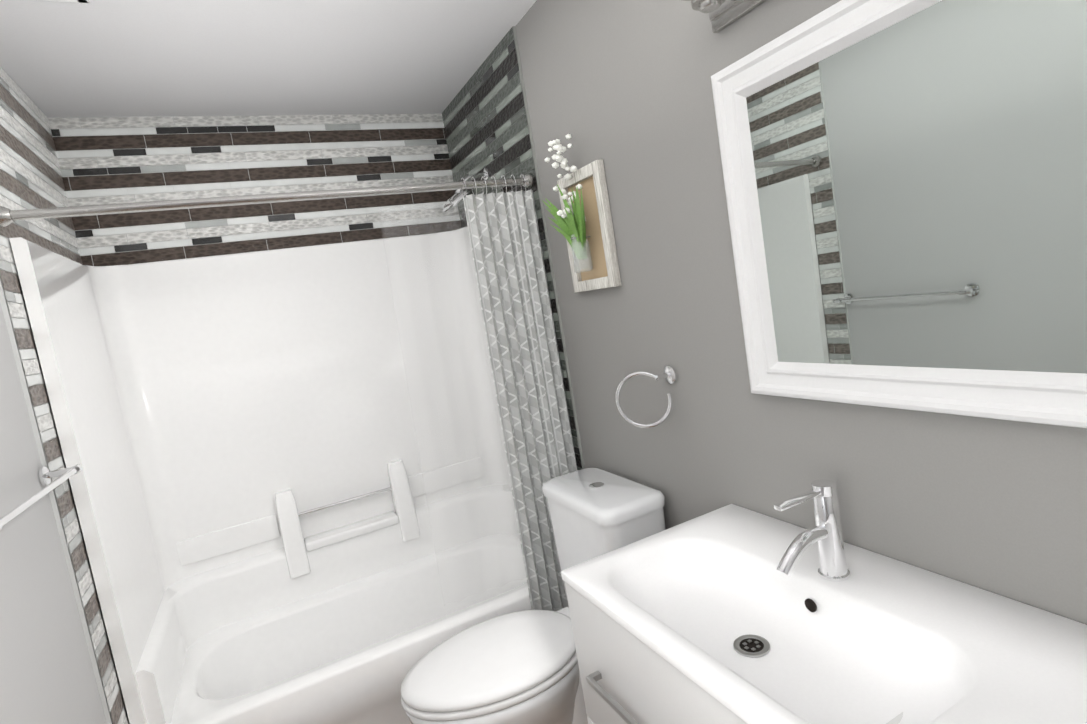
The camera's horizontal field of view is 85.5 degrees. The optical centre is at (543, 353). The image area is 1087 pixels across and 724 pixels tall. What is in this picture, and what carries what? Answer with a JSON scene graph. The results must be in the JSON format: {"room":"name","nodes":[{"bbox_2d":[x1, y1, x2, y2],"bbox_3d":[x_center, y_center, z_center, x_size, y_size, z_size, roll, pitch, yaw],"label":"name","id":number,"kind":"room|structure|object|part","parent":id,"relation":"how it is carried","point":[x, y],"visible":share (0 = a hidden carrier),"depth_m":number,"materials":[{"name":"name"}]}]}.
{"room":"bathroom","nodes":[
{"label":"bathroom","id":0,"kind":"room"},
{"bbox_2d":[0,277,129,723],"bbox_3d":[-0.926,0.337,0.678,0.120,2.350,3.720,-12,6,-25],"label":"wall","id":1,"kind":"structure","parent":0,"point":[47,675],"depth_m":1.33,"materials":[{"name":"paint"}]},
{"bbox_2d":[0,464,82,529],"bbox_3d":[-1.091,0.303,1.237,0.078,0.052,0.590,-12,6,-25],"label":"towel rail","id":2,"kind":"object","parent":1,"relation":"attached to","point":[46,475],"visible":1,"depth_m":1.32,"materials":[{"name":"silver metal"}]},
{"bbox_3d":[-1.208,0.298,1.475,0.056,0.017,0.017,-12,6,-25],"label":"post","id":3,"kind":"part","parent":2,"relation":"part of","materials":[{"name":"silver metal"}]},
{"bbox_2d":[0,67,127,723],"bbox_3d":[-1.438,0.301,1.871,0.012,2.350,0.885,-12,6,-25],"label":"wall tile","id":4,"kind":"structure","parent":1,"relation":"attached to","point":[30,175],"depth_m":1.58,"materials":[{"name":"tile"}]},
{"bbox_2d":[0,173,532,226],"bbox_3d":[-0.708,-0.481,1.790,1.492,0.052,0.052,-12,6,-25],"label":"shower curtain rod","id":5,"kind":"object","parent":4,"relation":"attached to","point":[8,216],"visible":1,"depth_m":1.70,"materials":[{"name":"silver metal"}]},
{"bbox_2d":[378,202,521,601],"bbox_3d":[-0.250,0.165,2.119,0.480,1.410,0.032,-12,6,-22],"label":"shower curtain","id":6,"kind":"object","parent":5,"relation":"hanging from","point":[434,202],"depth_m":2.08,"materials":[{"name":"fabric"}]},
{"bbox_2d":[457,174,576,610],"bbox_3d":[-0.027,0.229,2.133,0.262,1.731,0.071,-11,6,-19],"label":"shower curtain","id":7,"kind":"object","parent":5,"relation":"hanging from","point":[511,279],"depth_m":2.11,"materials":[{"name":"fabric"}]},
{"bbox_2d":[0,0,536,116],"bbox_3d":[-0.397,-0.995,0.926,1.824,0.050,3.750,-12,6,-25],"label":"ceiling","id":8,"kind":"structure","parent":0,"point":[105,58],"depth_m":1.93,"materials":[{"name":"paint"}]},
{"bbox_2d":[42,0,87,2],"bbox_3d":[-1.141,-0.884,1.330,0.115,0.010,0.325,-12,6,-25],"label":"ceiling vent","id":9,"kind":"object","parent":8,"relation":"in","point":[81,1],"visible":1,"depth_m":1.48,"materials":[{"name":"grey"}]},
{"bbox_2d":[515,0,1086,624],"bbox_3d":[0.527,0.031,1.383,0.120,2.350,3.720,-12,6,-25],"label":"wall","id":10,"kind":"structure","parent":0,"point":[621,90],"depth_m":1.41,"materials":[{"name":"paint"}]},
{"bbox_2d":[442,26,584,469],"bbox_3d":[-0.106,0.019,2.529,0.012,2.350,0.865,-12,6,-25],"label":"wall tile","id":11,"kind":"structure","parent":10,"relation":"attached to","point":[486,118],"depth_m":2.21,"materials":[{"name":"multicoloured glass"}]},
{"bbox_2d":[443,168,488,211],"bbox_3d":[-0.316,-0.678,2.414,0.197,0.156,0.150,-12,6,-25],"label":"shower head","id":12,"kind":"object","parent":11,"relation":"attached to","point":[456,197],"visible":0.71,"depth_m":2.38},
{"bbox_3d":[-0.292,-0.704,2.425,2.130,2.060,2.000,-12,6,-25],"label":"arm","id":13,"kind":"part","parent":12,"relation":"part of"},
{"bbox_2d":[542,134,621,292],"bbox_3d":[0.092,-0.429,1.816,0.104,0.477,0.259,-12,6,-25],"label":"flower decoration","id":14,"kind":"object","parent":10,"relation":"attached to","point":[583,222],"visible":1,"depth_m":1.80,"materials":[{"name":"white wood"}]},
{"bbox_2d":[570,232,593,273],"bbox_3d":[0.122,-0.313,1.829,0.070,0.118,0.060,-12,6,-25],"label":"jar","id":15,"kind":"object","parent":14,"relation":"on","point":[582,246],"depth_m":1.82,"materials":[{"name":"clear glass"}]},
{"bbox_2d":[616,365,676,427],"bbox_3d":[0.287,0.124,1.625,0.129,0.163,0.128,-12,6,-25],"label":"towel ring","id":16,"kind":"object","parent":10,"relation":"attached to","point":[669,374],"visible":1,"depth_m":1.61,"materials":[{"name":"silver metal"}]},
{"bbox_3d":[0.324,0.062,1.601,0.040,0.016,0.016,-12,6,-25],"label":"post","id":17,"kind":"part","parent":16,"relation":"part of","materials":[{"name":"silver metal"}]},
{"bbox_2d":[682,0,765,32],"bbox_3d":[0.458,-0.757,0.826,0.182,0.220,0.840,-12,6,-25],"label":"sconce","id":18,"kind":"object","parent":10,"relation":"attached to","point":[723,14],"visible":1,"depth_m":1.18,"materials":[{"name":"silver metal"}]},
{"bbox_3d":[0.354,-0.689,1.127,0.098,0.014,0.018,-12,6,-25],"label":"arm","id":19,"kind":"part","parent":18,"relation":"part of"},
{"bbox_2d":[711,0,1086,427],"bbox_3d":[0.602,-0.246,0.927,0.031,0.700,0.825,-12,6,-25],"label":"mirror","id":20,"kind":"object","parent":10,"relation":"attached to","point":[905,182],"visible":1,"depth_m":0.94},
{"bbox_3d":[-0.015,1.363,1.162,1.824,0.050,3.750,-12,6,-25],"label":"floor","id":21,"kind":"structure","parent":0,"visible":0},
{"bbox_2d":[9,226,530,723],"bbox_3d":[-0.745,0.434,2.263,1.492,1.790,0.764,-12,6,-25],"label":"bathtub","id":22,"kind":"object","parent":21,"relation":"on","point":[257,504],"visible":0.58,"depth_m":2.39,"materials":[{"name":"white plastic"}]},
{"bbox_3d":[-1.051,0.747,2.455,0.080,0.345,0.100,-12,6,-25],"label":"post","id":23,"kind":"part","parent":22,"relation":"part of","materials":[{"name":"white plastic"}]},
{"bbox_3d":[-0.635,0.660,2.656,0.080,0.345,0.100,-12,6,-25],"label":"post","id":24,"kind":"part","parent":22,"relation":"part of","materials":[{"name":"white plastic"}]},
{"bbox_2d":[400,467,665,723],"bbox_3d":[-0.023,0.863,1.749,0.809,0.819,0.428,-12,6,-25],"label":"toilet","id":25,"kind":"object","parent":21,"relation":"on","point":[520,667],"visible":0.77,"depth_m":1.65,"materials":[{"name":"ceramic"}]},
{"bbox_3d":[-0.146,0.866,1.688,0.532,0.028,0.378,-12,6,-25],"label":"lid","id":26,"kind":"part","parent":25,"relation":"part of","materials":[{"name":"white plastic"}]},
{"bbox_3d":[-0.139,0.893,1.692,0.545,0.020,0.382,-12,6,-25],"label":"seat","id":27,"kind":"part","parent":25,"relation":"part of","materials":[{"name":"white plastic"}]},
{"bbox_3d":[-0.110,1.098,1.711,0.525,0.392,0.376,-12,6,-25],"label":"bowl","id":28,"kind":"part","parent":25,"relation":"part of","materials":[{"name":"ceramic"}]},
{"bbox_3d":[0.173,0.432,1.835,0.228,0.041,0.428,-12,6,-25],"label":"tank lid","id":29,"kind":"part","parent":25,"relation":"part of","materials":[{"name":"ceramic"}]},
{"bbox_2d":[561,479,1086,723],"bbox_3d":[0.563,0.761,0.866,0.524,1.006,1.211,-12,6,-25],"label":"bathroom vanity","id":30,"kind":"object","parent":21,"relation":"on","point":[731,614],"visible":1,"depth_m":1.00,"materials":[{"name":"white ceramic"}]},
{"bbox_3d":[0.106,0.658,1.198,0.023,0.012,0.012,-12,6,-25],"label":"handle post","id":31,"kind":"part","parent":30,"relation":"part of","materials":[{"name":"metal"}]},
{"bbox_3d":[0.146,0.663,1.085,0.010,0.012,0.250,-12,6,-25],"label":"handle","id":32,"kind":"part","parent":30,"relation":"part of","materials":[{"name":"metal"}]},
{"bbox_3d":[0.210,0.651,1.026,0.018,0.316,0.600,-12,6,-25],"label":"drawer","id":33,"kind":"part","parent":30,"relation":"part of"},
{"bbox_3d":[0.261,0.966,1.058,0.018,0.318,0.600,-12,6,-25],"label":"drawer","id":34,"kind":"part","parent":30,"relation":"part of","materials":[{"name":"white wood"}]},
{"bbox_2d":[773,479,850,581],"bbox_3d":[0.477,0.333,1.058,0.161,0.176,0.054,-12,6,-25],"label":"faucet","id":35,"kind":"object","parent":30,"relation":"on","point":[827,532],"depth_m":1.06,"materials":[{"name":"silver metal"}]},
{"bbox_3d":[-0.990,0.151,2.647,1.524,2.350,0.120,-12,6,-25],"label":"wall","id":36,"kind":"structure","parent":0,"visible":0},
{"bbox_2d":[47,113,460,265],"bbox_3d":[-1.094,-0.678,2.500,1.524,0.660,0.002,-12,6,-25],"label":"wall tile","id":37,"kind":"structure","parent":36,"relation":"attached to","point":[116,160],"depth_m":2.43,"materials":[{"name":"tile"}]}
]}

